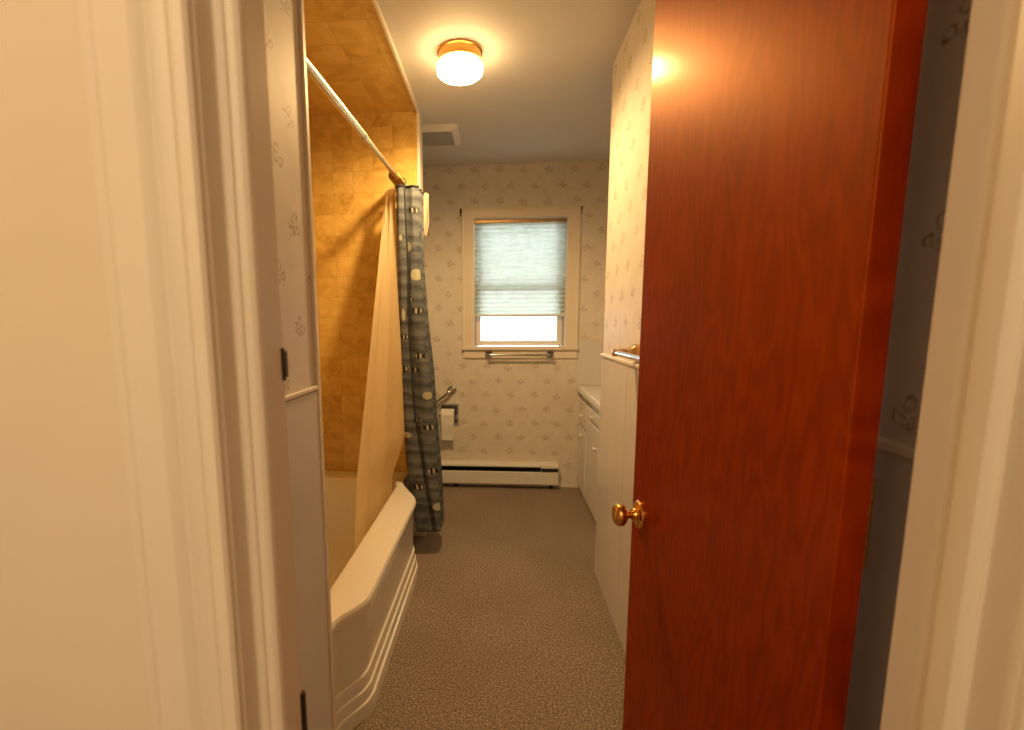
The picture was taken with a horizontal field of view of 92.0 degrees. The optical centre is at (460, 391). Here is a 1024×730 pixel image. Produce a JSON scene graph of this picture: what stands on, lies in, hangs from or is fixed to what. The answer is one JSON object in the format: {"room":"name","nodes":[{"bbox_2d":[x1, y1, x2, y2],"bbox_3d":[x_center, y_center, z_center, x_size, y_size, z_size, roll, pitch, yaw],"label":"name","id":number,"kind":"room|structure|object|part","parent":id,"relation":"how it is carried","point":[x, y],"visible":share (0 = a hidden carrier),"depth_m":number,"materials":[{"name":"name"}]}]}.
{"room":"bathroom","nodes":[
{"label":"bathroom","id":0,"kind":"room"},
{"bbox_2d":[0,0,151,729],"bbox_3d":[-0.014,0.009,0.449,2.640,2.440,0.119,0,8,5],"label":"wall","id":1,"kind":"structure","parent":0,"point":[72,657],"depth_m":0.42,"materials":[{"name":"paint"}]},
{"bbox_2d":[77,0,1023,729],"bbox_3d":[0.123,0.173,0.453,0.795,2.113,0.144,0,8,5],"label":"door frame","id":2,"kind":"structure","parent":1,"relation":"attached to","point":[177,92],"depth_m":0.41,"materials":[{"name":"beige paint"}]},
{"bbox_3d":[-0.237,0.190,0.422,0.082,2.090,0.020,0,8,5],"label":"casing","id":3,"kind":"part","parent":2,"relation":"part of","materials":[{"name":"beige paint"}]},
{"bbox_3d":[-0.187,-0.029,0.517,0.006,0.034,0.011,0,8,5],"label":"strike plate","id":4,"kind":"part","parent":2,"relation":"part of","materials":[{"name":"brown metal"}]},
{"bbox_3d":[-0.185,0.383,0.575,0.006,0.075,0.011,0,8,5],"label":"strike plate","id":5,"kind":"part","parent":2,"relation":"part of","materials":[{"name":"brown metal"}]},
{"bbox_3d":[0.473,0.195,0.365,0.082,2.090,0.020,0,8,5],"label":"casing","id":6,"kind":"part","parent":2,"relation":"part of","materials":[{"name":"beige paint"}]},
{"bbox_2d":[263,0,335,729],"bbox_3d":[-0.776,-0.052,0.908,0.807,2.440,0.682,0,8,5],"label":"wall","id":7,"kind":"structure","parent":0,"point":[284,19],"depth_m":1.11,"materials":[{"name":"paint"}]},
{"bbox_3d":[-0.379,0.035,0.879,0.009,0.011,0.658,0,8,5],"label":"cap rail","id":8,"kind":"part","parent":7,"relation":"part of","materials":[{"name":"beige paint"}]},
{"bbox_3d":[-0.378,0.599,0.959,0.005,1.123,0.658,0,8,5],"label":"wainscot panel","id":9,"kind":"part","parent":7,"relation":"part of","materials":[{"name":"grey laminate"}]},
{"bbox_3d":[-0.354,-0.095,1.203,0.012,2.440,0.020,0,8,5],"label":"corner trim","id":10,"kind":"part","parent":7,"relation":"part of","materials":[{"name":"beige paint"}]},
{"bbox_2d":[304,0,418,115],"bbox_3d":[-0.692,-1.411,1.887,0.802,0.022,1.642,0,8,5],"label":"ceiling","id":11,"kind":"structure","parent":7,"relation":"attached to","point":[349,43],"depth_m":2.13,"materials":[{"name":"yellow tile"}]},
{"bbox_2d":[309,110,426,536],"bbox_3d":[-0.615,-0.336,2.923,0.802,2.440,0.125,0,8,5],"label":"wall","id":12,"kind":"structure","parent":0,"point":[350,183],"depth_m":2.80,"materials":[{"name":"tile"}]},
{"bbox_2d":[306,57,406,184],"bbox_3d":[-0.395,-1.018,1.918,0.060,0.109,1.642,0,8,5],"label":"shower rod","id":13,"kind":"object","parent":12,"relation":"attached to","point":[312,72],"visible":0.32,"depth_m":1.70,"materials":[{"name":"beige metal"}]},
{"bbox_2d":[388,169,399,180],"bbox_3d":[-0.342,-1.110,2.518,0.064,0.059,0.015,0,8,5],"label":"curtain ring","id":14,"kind":"object","parent":13,"relation":"hanging from","point":[398,177],"visible":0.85,"depth_m":2.52,"materials":[{"name":"gold metal"}]},
{"bbox_2d":[354,187,404,551],"bbox_3d":[-0.391,-0.114,2.383,0.122,1.820,0.703,0,8,5],"label":"liner","id":15,"kind":"object","parent":14,"relation":"hanging from","point":[382,436],"visible":0.88,"depth_m":2.46,"materials":[{"name":"beige plastic"}]},
{"bbox_2d":[396,185,443,531],"bbox_3d":[-0.220,-0.151,2.707,0.223,1.858,0.227,0,8,5],"label":"shower curtain","id":16,"kind":"object","parent":14,"relation":"hanging from","point":[421,428],"visible":0.98,"depth_m":2.64,"materials":[{"name":"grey fabric"}]},
{"bbox_3d":[-0.228,-0.326,2.840,0.017,2.440,0.020,0,8,5],"label":"corner trim","id":17,"kind":"part","parent":12,"relation":"part of","materials":[{"name":"beige paint"}]},
{"bbox_2d":[353,485,625,729],"bbox_3d":[0.045,1.154,1.283,2.640,0.060,5.620,0,8,5],"label":"floor","id":18,"kind":"structure","parent":0,"point":[508,624],"depth_m":2.09,"materials":[{"name":"brown carpet"}]},
{"bbox_2d":[325,471,417,729],"bbox_3d":[-0.662,0.794,2.197,0.825,0.405,1.634,0,8,5],"label":"bathtub","id":19,"kind":"object","parent":18,"relation":"on","point":[372,586],"visible":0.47,"depth_m":1.87,"materials":[{"name":"white ceramic"}]},
{"bbox_2d":[577,396,599,521],"bbox_3d":[1.113,0.468,3.146,0.568,0.770,1.334,0,8,5],"label":"vanity cabinet","id":20,"kind":"object","parent":18,"relation":"on","point":[589,415],"visible":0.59,"depth_m":3.37,"materials":[{"name":"white wood"}]},
{"bbox_3d":[0.906,0.504,3.675,0.018,0.472,0.310,0,8,5],"label":"door","id":21,"kind":"part","parent":20,"relation":"part of","materials":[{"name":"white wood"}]},
{"bbox_3d":[0.905,0.161,3.627,0.018,0.185,0.310,0,8,5],"label":"drawer","id":22,"kind":"part","parent":20,"relation":"part of","materials":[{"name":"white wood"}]},
{"bbox_2d":[577,386,600,410],"bbox_3d":[1.113,0.066,3.082,0.564,0.042,1.336,0,8,5],"label":"countertop","id":23,"kind":"structure","parent":20,"relation":"on","point":[591,393],"depth_m":3.40,"materials":[{"name":"white laminate"}]},
{"bbox_3d":[0.873,0.508,3.255,0.018,0.582,0.465,0,8,5],"label":"door","id":24,"kind":"part","parent":20,"relation":"part of","materials":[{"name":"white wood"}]},
{"bbox_3d":[0.871,0.165,3.207,0.018,0.075,0.465,0,8,5],"label":"drawer","id":25,"kind":"part","parent":20,"relation":"part of","materials":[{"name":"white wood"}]},
{"bbox_2d":[377,0,640,165],"bbox_3d":[0.033,-1.322,0.936,2.640,0.060,5.620,0,8,5],"label":"ceiling","id":26,"kind":"structure","parent":0,"point":[543,92],"depth_m":2.29,"materials":[{"name":"paint"}]},
{"bbox_2d":[422,124,460,146],"bbox_3d":[-0.162,-1.569,3.029,0.303,0.030,0.310,0,8,5],"label":"ceiling vent","id":27,"kind":"object","parent":26,"relation":"in","point":[433,135],"visible":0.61,"depth_m":2.98,"materials":[{"name":"white metal"}]},
{"bbox_2d":[422,132,454,145],"bbox_3d":[-0.162,-1.562,3.029,0.229,0.009,0.225,0,8,5],"label":"grille","id":28,"kind":"object","parent":27,"relation":"attached to","point":[428,138],"depth_m":3.03,"materials":[{"name":"grey plastic"}]},
{"bbox_2d":[437,39,482,85],"bbox_3d":[-0.005,-1.398,2.108,0.198,0.115,0.198,0,8,5],"label":"ceiling lamp","id":29,"kind":"object","parent":26,"relation":"attached to","point":[459,61],"visible":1,"depth_m":2.04,"materials":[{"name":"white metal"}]},
{"bbox_2d":[423,160,609,487],"bbox_3d":[0.259,-0.466,3.820,2.640,2.440,0.129,0,8,5],"label":"wall","id":30,"kind":"structure","parent":0,"point":[511,409],"depth_m":3.76,"materials":[{"name":"paper"}]},
{"bbox_2d":[436,385,456,402],"bbox_3d":[-0.316,0.175,3.869,0.566,0.461,0.060,0,8,5],"label":"grab bar","id":31,"kind":"object","parent":30,"relation":"attached to","point":[451,389],"visible":0.49,"depth_m":3.83,"materials":[{"name":"silver metal"}]},
{"bbox_3d":[-0.316,0.176,3.864,0.512,0.408,0.050,0,8,5],"label":"rail","id":32,"kind":"part","parent":31,"relation":"part of","materials":[{"name":"silver metal"}]},
{"bbox_2d":[439,403,458,424],"bbox_3d":[-0.091,0.171,3.891,0.157,0.170,0.100,0,8,5],"label":"toilet paper holder","id":33,"kind":"object","parent":30,"relation":"attached to","point":[455,406],"visible":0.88,"depth_m":3.88,"materials":[{"name":"silver metal"}]},
{"bbox_2d":[441,409,454,440],"bbox_3d":[-0.103,0.255,3.870,0.100,0.248,0.111,0,8,5],"label":"toilet paper roll","id":34,"kind":"object","parent":33,"relation":"hanging from","point":[447,415],"visible":0.99,"depth_m":3.82,"materials":[{"name":"white paper"}]},
{"bbox_2d":[441,460,558,487],"bbox_3d":[-0.066,0.651,3.910,1.652,0.206,0.074,0,8,5],"label":"baseboard heater","id":35,"kind":"object","parent":30,"relation":"attached to","point":[455,472],"visible":0.56,"depth_m":3.85,"materials":[{"name":"metal"}]},
{"bbox_2d":[461,206,580,357],"bbox_3d":[0.449,-0.814,3.745,0.886,1.107,0.159,0,8,5],"label":"window","id":36,"kind":"structure","parent":30,"relation":"in","point":[565,345],"depth_m":3.69,"materials":[{"name":"beige paint"}]},
{"bbox_3d":[0.053,-0.824,3.721,0.081,0.954,0.016,0,8,5],"label":"casing","id":37,"kind":"part","parent":36,"relation":"part of","materials":[{"name":"beige paint"}]},
{"bbox_3d":[0.448,-0.588,3.802,0.662,0.459,0.028,0,8,5],"label":"sash","id":38,"kind":"part","parent":36,"relation":"part of","materials":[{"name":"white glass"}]},
{"bbox_2d":[485,351,553,357],"bbox_3d":[0.443,-0.282,3.726,0.520,0.052,0.068,0,8,5],"label":"towel bar","id":39,"kind":"object","parent":36,"relation":"attached to","point":[488,354],"visible":1,"depth_m":3.71,"materials":[{"name":"silver metal"}]},
{"bbox_3d":[0.210,-0.283,3.744,0.052,0.052,0.068,0,8,5],"label":"post","id":40,"kind":"part","parent":39,"relation":"part of","materials":[{"name":"silver metal"}]},
{"bbox_3d":[0.441,-0.279,3.705,0.492,0.017,0.017,0,8,5],"label":"rod","id":41,"kind":"part","parent":39,"relation":"part of","materials":[{"name":"silver metal"}]},
{"bbox_3d":[0.676,-0.280,3.707,0.052,0.052,0.068,0,8,5],"label":"post","id":42,"kind":"part","parent":39,"relation":"part of","materials":[{"name":"silver metal"}]},
{"bbox_2d":[474,218,566,316],"bbox_3d":[0.446,-0.928,3.703,0.688,0.714,0.030,0,8,5],"label":"window shade","id":43,"kind":"object","parent":36,"relation":"attached to","point":[520,264],"visible":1,"depth_m":3.70,"materials":[{"name":"fabric"}]},
{"bbox_3d":[0.448,-0.583,3.750,0.686,0.017,0.024,0,8,5],"label":"rail","id":44,"kind":"part","parent":43,"relation":"part of","materials":[{"name":"white plastic"}]},
{"bbox_3d":[0.444,-1.270,3.655,0.688,0.024,0.030,0,8,5],"label":"head rail","id":45,"kind":"part","parent":43,"relation":"part of","materials":[{"name":"brown metal"}]},
{"bbox_3d":[0.440,-1.318,3.620,0.862,0.062,0.016,0,8,5],"label":"head casing","id":46,"kind":"part","parent":36,"relation":"part of","materials":[{"name":"beige paint"}]},
{"bbox_3d":[0.829,-0.819,3.659,0.087,0.954,0.016,0,8,5],"label":"casing","id":47,"kind":"part","parent":36,"relation":"part of","materials":[{"name":"beige paint"}]},
{"bbox_2d":[558,485,577,487],"bbox_3d":[0.841,0.745,3.882,0.154,0.018,0.008,0,8,5],"label":"baseboard","id":48,"kind":"structure","parent":30,"relation":"attached to","point":[563,486],"depth_m":3.88,"materials":[{"name":"beige paint"}]},
{"bbox_3d":[1.168,-0.219,3.722,0.568,0.350,0.005,0,8,5],"label":"splash panel","id":49,"kind":"part","parent":30,"relation":"part of","materials":[{"name":"grey laminate"}]},
{"bbox_2d":[594,0,971,729],"bbox_3d":[0.668,-0.132,1.425,0.131,2.440,1.956,0,8,5],"label":"wall","id":50,"kind":"structure","parent":0,"point":[947,21],"depth_m":0.65,"materials":[{"name":"paint"}]},
{"bbox_3d":[0.673,0.414,2.237,0.005,1.123,0.489,0,8,5],"label":"wainscot panel","id":51,"kind":"part","parent":50,"relation":"part of","materials":[{"name":"grey laminate"}]},
{"bbox_2d":[612,344,638,361],"bbox_3d":[0.577,-0.103,1.514,0.088,0.062,0.652,0,8,5],"label":"towel bar","id":52,"kind":"object","parent":50,"relation":"on","point":[632,353],"visible":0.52,"depth_m":1.77,"materials":[{"name":"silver metal"}]},
{"bbox_3d":[0.546,-0.104,1.517,0.019,0.019,0.614,0,8,5],"label":"rod","id":53,"kind":"part","parent":52,"relation":"part of","materials":[{"name":"silver metal"}]},
{"bbox_3d":[0.609,-0.047,1.442,0.011,0.016,1.950,0,8,5],"label":"cap rail","id":54,"kind":"part","parent":50,"relation":"part of","materials":[{"name":"beige paint"}]},
{"bbox_3d":[0.595,0.549,1.276,0.005,1.123,1.453,0,8,5],"label":"wainscot panel","id":55,"kind":"part","parent":50,"relation":"part of","materials":[{"name":"grey laminate"}]},
{"bbox_2d":[612,0,927,729],"bbox_3d":[0.432,0.157,0.858,0.156,2.000,0.620,0,8,0],"label":"door","id":56,"kind":"structure","parent":50,"relation":"in","point":[781,134],"depth_m":0.68,"materials":[{"name":"red wood"}]},
{"bbox_3d":[0.377,0.284,1.137,0.049,0.053,0.053,0,8,0],"label":"knob","id":57,"kind":"part","parent":56,"relation":"part of","materials":[{"name":"gold metal"}]}
]}

